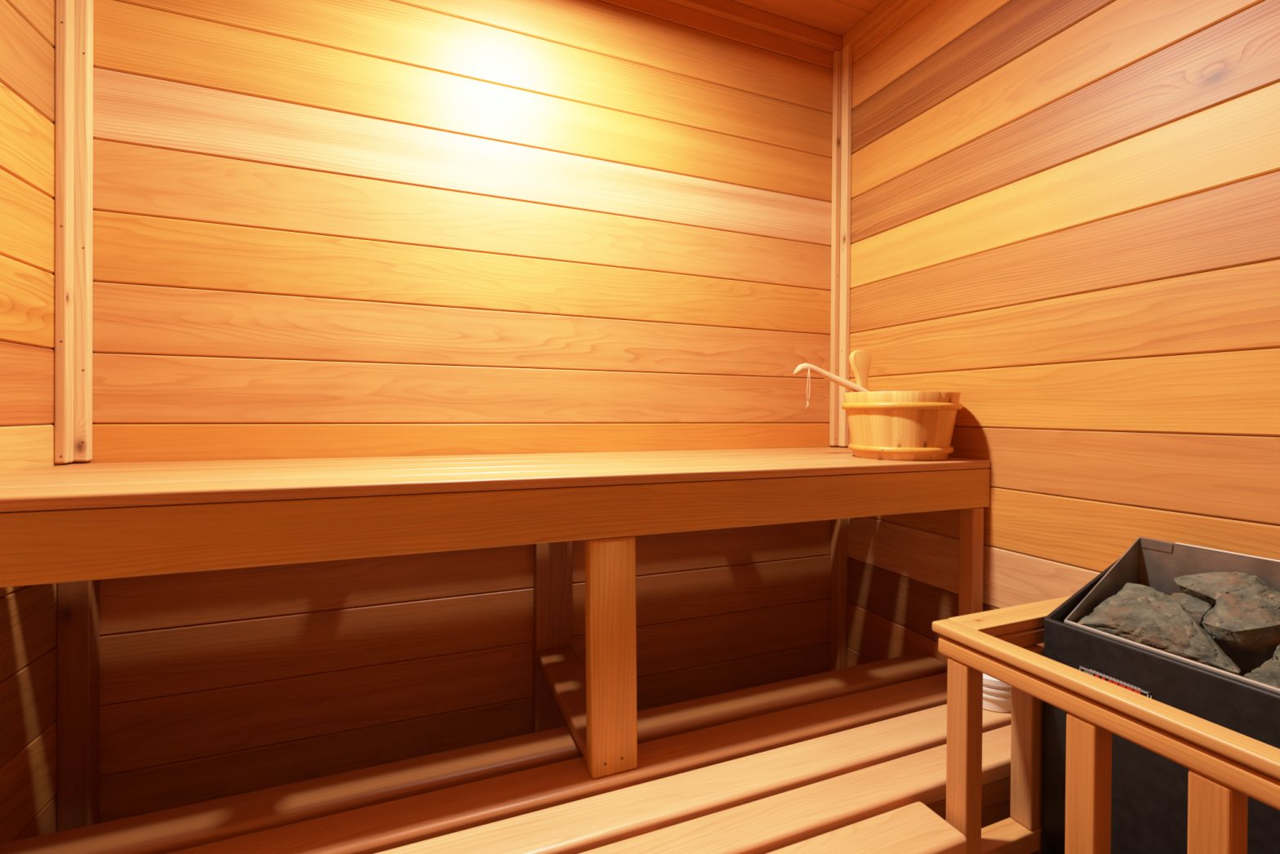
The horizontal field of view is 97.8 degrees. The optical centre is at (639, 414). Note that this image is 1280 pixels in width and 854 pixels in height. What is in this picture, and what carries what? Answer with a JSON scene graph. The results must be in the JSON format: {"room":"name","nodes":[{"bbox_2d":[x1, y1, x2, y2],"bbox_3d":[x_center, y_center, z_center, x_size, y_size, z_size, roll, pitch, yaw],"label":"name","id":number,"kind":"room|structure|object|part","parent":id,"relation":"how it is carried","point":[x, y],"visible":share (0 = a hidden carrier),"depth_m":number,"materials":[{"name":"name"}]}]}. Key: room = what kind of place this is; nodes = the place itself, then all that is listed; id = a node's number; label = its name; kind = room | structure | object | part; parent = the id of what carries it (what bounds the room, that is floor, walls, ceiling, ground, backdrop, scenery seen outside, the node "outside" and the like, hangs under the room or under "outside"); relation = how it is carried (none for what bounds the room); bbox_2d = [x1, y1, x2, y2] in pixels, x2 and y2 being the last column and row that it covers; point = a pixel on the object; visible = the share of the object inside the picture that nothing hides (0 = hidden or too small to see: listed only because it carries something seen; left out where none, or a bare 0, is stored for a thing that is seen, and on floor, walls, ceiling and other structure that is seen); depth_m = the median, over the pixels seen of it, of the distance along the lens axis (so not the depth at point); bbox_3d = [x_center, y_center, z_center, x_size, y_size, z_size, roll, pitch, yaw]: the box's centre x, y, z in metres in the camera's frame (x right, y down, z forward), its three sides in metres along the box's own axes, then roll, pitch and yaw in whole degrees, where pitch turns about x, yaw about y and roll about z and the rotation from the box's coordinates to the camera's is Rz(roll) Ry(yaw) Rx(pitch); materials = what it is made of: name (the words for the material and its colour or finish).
{"room":"sauna","nodes":[
{"label":"sauna","id":0,"kind":"room"},
{"bbox_2d":[0,0,66,844],"bbox_3d":[-0.734,-0.055,0.119,0.050,2.218,2.009,0,0,-22],"label":"wall","id":1,"kind":"structure","parent":0,"point":[28,613],"depth_m":0.95,"materials":[{"name":"brown wood"}]},
{"bbox_2d":[53,0,93,463],"bbox_3d":[-1.056,-0.518,1.042,0.037,1.216,0.048,0,0,-22],"label":"trim","id":2,"kind":"structure","parent":1,"relation":"attached to","point":[73,19],"depth_m":1.04,"materials":[{"name":"brown wood"}]},
{"bbox_2d":[69,0,838,822],"bbox_3d":[-0.240,-0.058,1.427,1.843,2.218,0.050,0,0,-22],"label":"wall","id":3,"kind":"structure","parent":0,"point":[322,228],"depth_m":1.30,"materials":[{"name":"brown wood"}]},
{"bbox_2d":[666,0,842,52],"bbox_3d":[-0.218,-1.145,1.389,1.843,0.044,0.020,0,0,-22],"label":"trim","id":4,"kind":"structure","parent":3,"relation":"attached to","point":[729,10],"depth_m":1.61,"materials":[{"name":"brown wood"}]},
{"bbox_2d":[829,45,852,446],"bbox_3d":[0.618,-0.512,1.717,0.039,1.222,0.045,0,0,-22],"label":"trim","id":5,"kind":"structure","parent":3,"relation":"attached to","point":[842,60],"depth_m":1.71,"materials":[{"name":"brown wood"}]},
{"bbox_2d":[730,0,884,36],"bbox_3d":[0.153,-1.184,0.466,1.843,0.050,2.009,0,0,-22],"label":"ceiling","id":6,"kind":"structure","parent":0,"point":[837,17],"depth_m":1.61,"materials":[{"name":"brown wood"}]},
{"bbox_2d":[839,0,1279,667],"bbox_3d":[1.022,-0.045,0.825,0.050,2.218,2.009,0,0,-22],"label":"wall","id":7,"kind":"structure","parent":0,"point":[1065,214],"depth_m":1.14,"materials":[{"name":"brown wood"}]},
{"bbox_2d":[842,0,908,48],"bbox_3d":[1.002,-1.133,0.797,0.020,0.044,1.989,0,0,-22],"label":"trim","id":8,"kind":"structure","parent":7,"relation":"attached to","point":[885,9],"depth_m":1.61,"materials":[{"name":"brown wood"}]},
{"bbox_3d":[0.136,1.084,0.478,1.843,0.050,2.009,0,0,-22],"label":"floor","id":9,"kind":"structure","parent":0,"visible":0},
{"bbox_2d":[0,447,990,831],"bbox_3d":[-0.142,0.577,1.175,1.842,0.953,0.498,0,0,-22],"label":"bench","id":10,"kind":"object","parent":9,"relation":"on","point":[73,526],"visible":0.79,"depth_m":0.95,"materials":[{"name":"brown wood"}]},
{"bbox_3d":[-1.061,0.624,1.054,0.048,0.845,0.037,0,0,-22],"label":"leg","id":11,"kind":"part","parent":10,"relation":"part of","materials":[{"name":"brown wood"}]},
{"bbox_3d":[-0.053,0.165,0.961,1.840,0.088,0.038,0,0,-22],"label":"rail","id":12,"kind":"part","parent":10,"relation":"part of","materials":[{"name":"brown wood"}]},
{"bbox_3d":[-0.219,0.629,1.393,0.091,0.845,0.037,0,0,-22],"label":"leg","id":13,"kind":"part","parent":10,"relation":"part of","materials":[{"name":"brown wood"}]},
{"bbox_3d":[-0.050,0.411,0.964,0.090,0.403,0.038,0,0,-22],"label":"leg","id":14,"kind":"part","parent":10,"relation":"part of","materials":[{"name":"brown wood"}]},
{"bbox_3d":[0.613,0.633,1.725,0.031,0.845,0.043,0,0,-22],"label":"leg","id":15,"kind":"part","parent":10,"relation":"part of","materials":[{"name":"brown wood"}]},
{"bbox_2d":[841,350,962,461],"bbox_3d":[0.628,-0.032,1.360,0.265,0.273,0.277,0,0,-22],"label":"bucket","id":16,"kind":"object","parent":10,"relation":"on","point":[891,425],"visible":0.98,"depth_m":1.26,"materials":[{"name":"brown wood"}]},
{"bbox_2d":[793,363,870,410],"bbox_3d":[0.530,-0.037,1.373,0.297,0.178,0.076,1,0,16],"label":"ladle","id":17,"kind":"object","parent":16,"relation":"in","point":[805,367],"visible":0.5,"depth_m":1.38,"materials":[{"name":"brown wood"}]},
{"bbox_3d":[0.414,-0.060,1.375,0.011,0.104,0.005,0,0,-22],"label":"cord","id":18,"kind":"part","parent":17,"relation":"part of","materials":[{"name":"leather"}]},
{"bbox_3d":[0.507,-0.057,1.380,0.255,0.139,0.041,0,0,8],"label":"handle","id":19,"kind":"part","parent":17,"relation":"part of","materials":[{"name":"brown wood"}]},
{"bbox_3d":[0.765,0.416,1.291,0.035,0.403,0.036,0,0,-22],"label":"leg","id":20,"kind":"part","parent":10,"relation":"part of","materials":[{"name":"brown wood"}]},
{"bbox_2d":[0,652,1041,853],"bbox_3d":[-0.026,0.834,0.884,1.840,0.442,0.501,0,0,-22],"label":"bench","id":21,"kind":"object","parent":9,"relation":"on","point":[849,760],"visible":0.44,"depth_m":0.90,"materials":[{"name":"brown wood"}]},
{"bbox_3d":[0.656,0.700,1.022,0.472,0.090,0.038,0,0,-22],"label":"rail","id":22,"kind":"part","parent":21,"relation":"part of","materials":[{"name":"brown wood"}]},
{"bbox_2d":[982,672,1011,712],"bbox_3d":[0.753,0.582,1.207,0.125,0.072,0.125,0,0,-22],"label":"plastic tub","id":23,"kind":"object","parent":21,"relation":"on","point":[997,694],"visible":0.2,"depth_m":1.15,"materials":[{"name":"plastic"}]},
{"bbox_3d":[0.753,0.552,1.207,0.125,0.014,0.125,0,0,-22],"label":"lid","id":24,"kind":"part","parent":23,"relation":"part of","materials":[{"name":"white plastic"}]},
{"bbox_3d":[0.776,0.857,1.112,0.038,0.406,0.036,0,0,-22],"label":"leg","id":25,"kind":"part","parent":21,"relation":"part of","materials":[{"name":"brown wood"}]},
{"bbox_2d":[932,595,1279,853],"bbox_3d":[0.779,0.697,0.722,0.469,0.730,0.548,0,0,-22],"label":"guard","id":26,"kind":"object","parent":9,"relation":"on","point":[1227,766],"visible":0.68,"depth_m":0.70,"materials":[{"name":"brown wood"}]},
{"bbox_3d":[0.707,0.338,0.958,0.431,0.016,0.052,0,0,-22],"label":"rail","id":27,"kind":"part","parent":26,"relation":"part of","materials":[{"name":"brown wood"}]},
{"bbox_3d":[0.712,0.683,0.944,0.429,0.034,0.038,0,0,-22],"label":"rail","id":28,"kind":"part","parent":26,"relation":"part of","materials":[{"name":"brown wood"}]},
{"bbox_3d":[0.707,0.364,0.955,0.432,0.027,0.039,0,0,-22],"label":"rail","id":29,"kind":"part","parent":26,"relation":"part of","materials":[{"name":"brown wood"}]},
{"bbox_3d":[0.582,0.339,0.640,0.038,0.016,0.548,0,0,-22],"label":"rail","id":30,"kind":"part","parent":26,"relation":"part of","materials":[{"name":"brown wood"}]},
{"bbox_3d":[0.584,0.365,0.636,0.034,0.027,0.539,0,0,-22],"label":"rail","id":31,"kind":"part","parent":26,"relation":"part of","materials":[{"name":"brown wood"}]},
{"bbox_2d":[1041,536,1279,853],"bbox_3d":[0.831,0.637,0.743,0.247,0.850,0.418,0,0,-22],"label":"heater","id":32,"kind":"object","parent":9,"relation":"on","point":[1149,799],"depth_m":0.79,"materials":[{"name":"black metal"}]},
{"bbox_3d":[0.677,0.402,0.798,0.001,0.048,0.088,0,0,-22],"label":"plate frame","id":33,"kind":"part","parent":32,"relation":"part of","materials":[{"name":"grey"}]},
{"bbox_3d":[0.678,0.402,0.799,0.002,0.048,0.087,0,0,-22],"label":"name plate","id":34,"kind":"part","parent":32,"relation":"part of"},
{"bbox_3d":[0.788,0.326,0.833,0.124,0.094,0.179,0,0,-22],"label":"heater stone","id":35,"kind":"part","parent":32,"relation":"part of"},
{"bbox_2d":[1063,536,1279,693],"bbox_3d":[0.845,0.305,0.751,0.204,0.186,0.388,0,0,-22],"label":"tray","id":36,"kind":"object","parent":32,"relation":"on","point":[1150,562],"depth_m":0.91,"materials":[{"name":"metal"}]},
{"bbox_3d":[0.845,0.301,0.865,0.036,0.048,0.073,0,0,-4],"label":"heater stone","id":37,"kind":"part","parent":32,"relation":"part of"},
{"bbox_3d":[0.869,0.264,0.846,0.072,0.052,0.096,0,0,-22],"label":"heater stone","id":38,"kind":"part","parent":32,"relation":"part of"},
{"bbox_3d":[0.854,0.288,0.780,0.085,0.088,0.078,0,0,7],"label":"heater stone","id":39,"kind":"part","parent":32,"relation":"part of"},
{"bbox_3d":[0.837,0.338,0.679,0.118,0.098,0.128,0,0,-22],"label":"heater stone","id":40,"kind":"part","parent":32,"relation":"part of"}
]}

